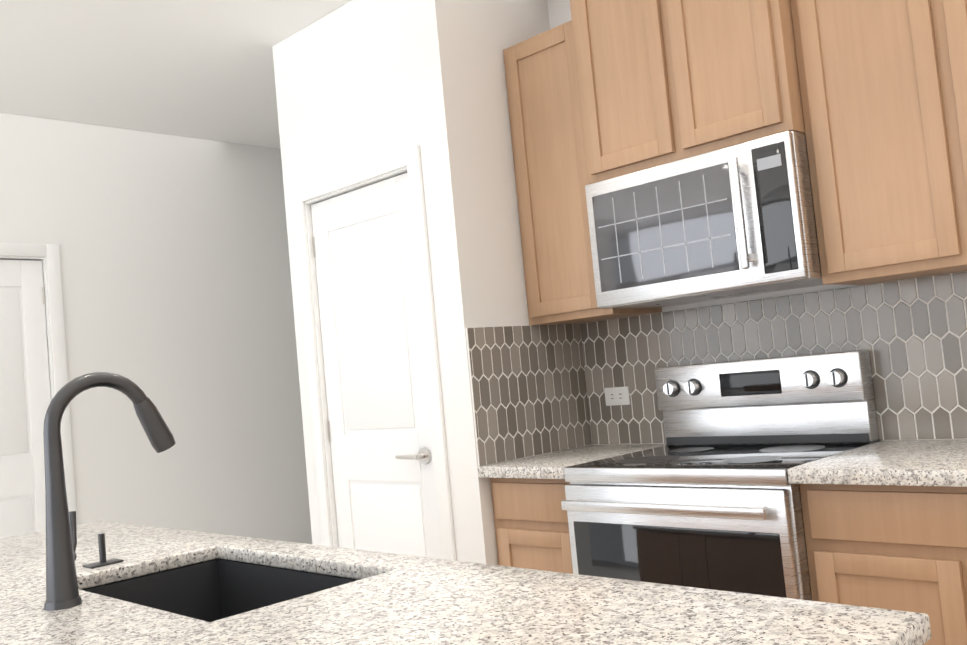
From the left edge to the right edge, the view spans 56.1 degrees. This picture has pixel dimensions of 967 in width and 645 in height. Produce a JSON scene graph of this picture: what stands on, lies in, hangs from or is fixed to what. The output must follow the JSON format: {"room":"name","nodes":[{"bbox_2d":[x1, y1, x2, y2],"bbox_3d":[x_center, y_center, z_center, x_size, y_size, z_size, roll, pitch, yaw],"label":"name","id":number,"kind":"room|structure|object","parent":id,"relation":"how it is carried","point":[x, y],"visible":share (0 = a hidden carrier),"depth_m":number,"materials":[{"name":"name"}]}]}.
{"room":"kitchen","nodes":[
{"label":"kitchen","id":0,"kind":"room"},
{"bbox_2d":[0,112,311,543],"bbox_3d":[-1.610,0.297,5.385,0.120,2.800,5.070,-9,-5,44],"label":"wall","id":1,"kind":"structure","parent":0,"point":[177,299],"depth_m":5.18,"materials":[{"name":"white paint"}]},
{"bbox_2d":[0,260,50,538],"bbox_3d":[-2.408,0.692,4.443,0.096,2.030,0.600,-9,-5,44],"label":"door","id":2,"kind":"structure","parent":1,"relation":"in","point":[25,397],"depth_m":4.59,"materials":[{"name":"white wood"}]},
{"bbox_2d":[0,243,76,524],"bbox_3d":[-2.650,0.669,4.256,0.126,2.122,1.359,-9,-5,44],"label":"door frame","id":3,"kind":"structure","parent":1,"relation":"attached to","point":[48,255],"depth_m":4.69,"materials":[{"name":"white wood"}]},
{"bbox_2d":[0,0,350,148],"bbox_3d":[-2.513,-1.164,3.553,9.890,0.060,9.120,-9,-5,44],"label":"ceiling","id":4,"kind":"structure","parent":0,"point":[202,69],"depth_m":4.13,"materials":[{"name":"white paint"}]},
{"bbox_2d":[272,0,462,560],"bbox_3d":[-0.446,0.093,3.724,0.950,2.800,0.120,-9,-5,44],"label":"wall","id":5,"kind":"structure","parent":0,"point":[348,91],"depth_m":3.72,"materials":[{"name":"white paint"}]},
{"bbox_2d":[292,144,456,560],"bbox_3d":[-0.405,0.428,3.676,0.834,2.122,0.126,-9,-5,44],"label":"door frame","id":6,"kind":"structure","parent":5,"relation":"attached to","point":[394,164],"depth_m":3.69,"materials":[{"name":"white wood"}]},
{"bbox_2d":[311,172,441,558],"bbox_3d":[-0.428,0.463,3.647,0.680,2.030,0.096,-9,-5,44],"label":"pantry door","id":7,"kind":"structure","parent":5,"relation":"in","point":[378,412],"depth_m":3.66,"materials":[{"name":"white wood"}]},
{"bbox_2d":[412,0,549,564],"bbox_3d":[0.164,0.029,3.586,0.120,2.800,0.780,-9,-5,44],"label":"wall","id":8,"kind":"structure","parent":0,"point":[461,45],"depth_m":3.37,"materials":[{"name":"white paint"}]},
{"bbox_2d":[547,0,881,445],"bbox_3d":[1.549,-0.152,2.683,3.140,2.800,0.120,-9,-5,44],"label":"wall","id":9,"kind":"structure","parent":0,"point":[559,11],"depth_m":3.31,"materials":[{"name":"white paint"}]},
{"bbox_2d":[503,20,661,324],"bbox_3d":[0.371,-0.557,3.508,0.403,1.093,0.329,-9,-5,44],"label":"upper cabinet","id":10,"kind":"object","parent":9,"relation":"attached to","point":[550,169],"visible":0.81,"depth_m":3.40,"materials":[{"name":"brown wood"}]},
{"bbox_2d":[570,0,804,184],"bbox_3d":[0.720,-0.991,3.088,0.790,0.924,0.420,-9,-5,44],"label":"upper cabinet","id":11,"kind":"object","parent":9,"relation":"attached to","point":[661,82],"visible":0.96,"depth_m":2.92,"materials":[{"name":"brown wood"}]},
{"bbox_2d":[585,131,826,308],"bbox_3d":[0.769,-0.311,3.034,0.766,0.440,0.459,-9,-5,44],"label":"over-the-range microwave","id":12,"kind":"object","parent":11,"relation":"attached to","point":[737,220],"visible":0.94,"depth_m":2.85,"materials":[{"name":"silver metal"}]},
{"bbox_2d":[465,271,966,465],"bbox_3d":[0.889,0.154,2.794,1.983,0.497,0.656,-9,-5,44],"label":"backsplash","id":13,"kind":"structure","parent":9,"relation":"attached to","point":[530,392],"depth_m":3.27,"materials":[{"name":"grey tile"}]},
{"bbox_2d":[604,386,629,405],"bbox_3d":[0.528,0.292,3.594,0.116,0.072,0.008,-9,-5,44],"label":"outlet","id":14,"kind":"object","parent":13,"relation":"attached to","point":[614,396],"visible":1,"depth_m":3.59,"materials":[{"name":"white plastic"}]},
{"bbox_2d":[790,0,966,284],"bbox_3d":[1.346,-0.703,2.547,0.810,1.093,0.329,-9,-5,44],"label":"upper cabinet","id":15,"kind":"object","parent":9,"relation":"attached to","point":[883,86],"visible":1,"depth_m":2.55,"materials":[{"name":"brown wood"}]},
{"bbox_3d":[-2.249,1.679,3.388,9.890,0.060,9.120,-9,-5,44],"label":"floor","id":16,"kind":"structure","parent":0,"visible":0},
{"bbox_2d":[490,478,572,573],"bbox_3d":[0.410,0.959,3.317,0.403,0.875,0.619,-9,-5,44],"label":"base cabinet","id":17,"kind":"object","parent":16,"relation":"on","point":[531,523],"visible":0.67,"depth_m":3.12,"materials":[{"name":"brown wood"}]},
{"bbox_2d":[477,443,674,478],"bbox_3d":[0.353,0.504,3.328,0.403,0.040,0.662,-9,-5,44],"label":"countertop","id":18,"kind":"structure","parent":17,"relation":"on","point":[552,465],"depth_m":3.20,"materials":[{"name":"stone"}]},
{"bbox_2d":[561,350,878,600],"bbox_3d":[0.763,0.734,2.869,0.766,1.205,0.726,-9,-5,44],"label":"range","id":19,"kind":"object","parent":16,"relation":"on","point":[717,511],"visible":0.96,"depth_m":2.80,"materials":[{"name":"silver metal"}]},
{"bbox_2d":[799,484,966,644],"bbox_3d":[1.384,0.813,2.356,0.810,0.875,0.619,-9,-5,44],"label":"base cabinet","id":20,"kind":"object","parent":16,"relation":"on","point":[901,548],"visible":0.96,"depth_m":2.27,"materials":[{"name":"brown wood"}]},
{"bbox_2d":[787,439,966,486],"bbox_3d":[1.334,0.357,2.360,0.830,0.040,0.662,-9,-5,44],"label":"countertop","id":21,"kind":"structure","parent":20,"relation":"on","point":[937,462],"depth_m":2.35,"materials":[{"name":"stone"}]},
{"bbox_3d":[-0.544,0.942,1.566,2.313,0.883,0.774,-9,-5,44],"label":"kitchen island","id":22,"kind":"object","parent":16,"relation":"on","visible":0},
{"bbox_2d":[0,521,930,644],"bbox_3d":[-0.677,0.490,1.493,2.335,0.030,1.065,-9,-5,44],"label":"island countertop","id":23,"kind":"structure","parent":22,"relation":"on","point":[391,599],"depth_m":1.31,"materials":[{"name":"stone"}]},
{"bbox_2d":[43,372,175,610],"bbox_3d":[-0.772,0.300,1.738,0.382,0.393,0.270,-9,-5,44],"label":"faucet","id":24,"kind":"object","parent":23,"relation":"on","point":[62,591],"visible":1,"depth_m":1.55,"materials":[{"name":"grey metal"}]},
{"bbox_2d":[83,559,356,621],"bbox_3d":[-0.486,0.617,1.675,0.641,0.233,0.371,-9,-5,44],"label":"sink","id":25,"kind":"object","parent":23,"relation":"in","point":[213,590],"visible":0.31,"depth_m":1.94,"materials":[{"name":"black"}]}
]}

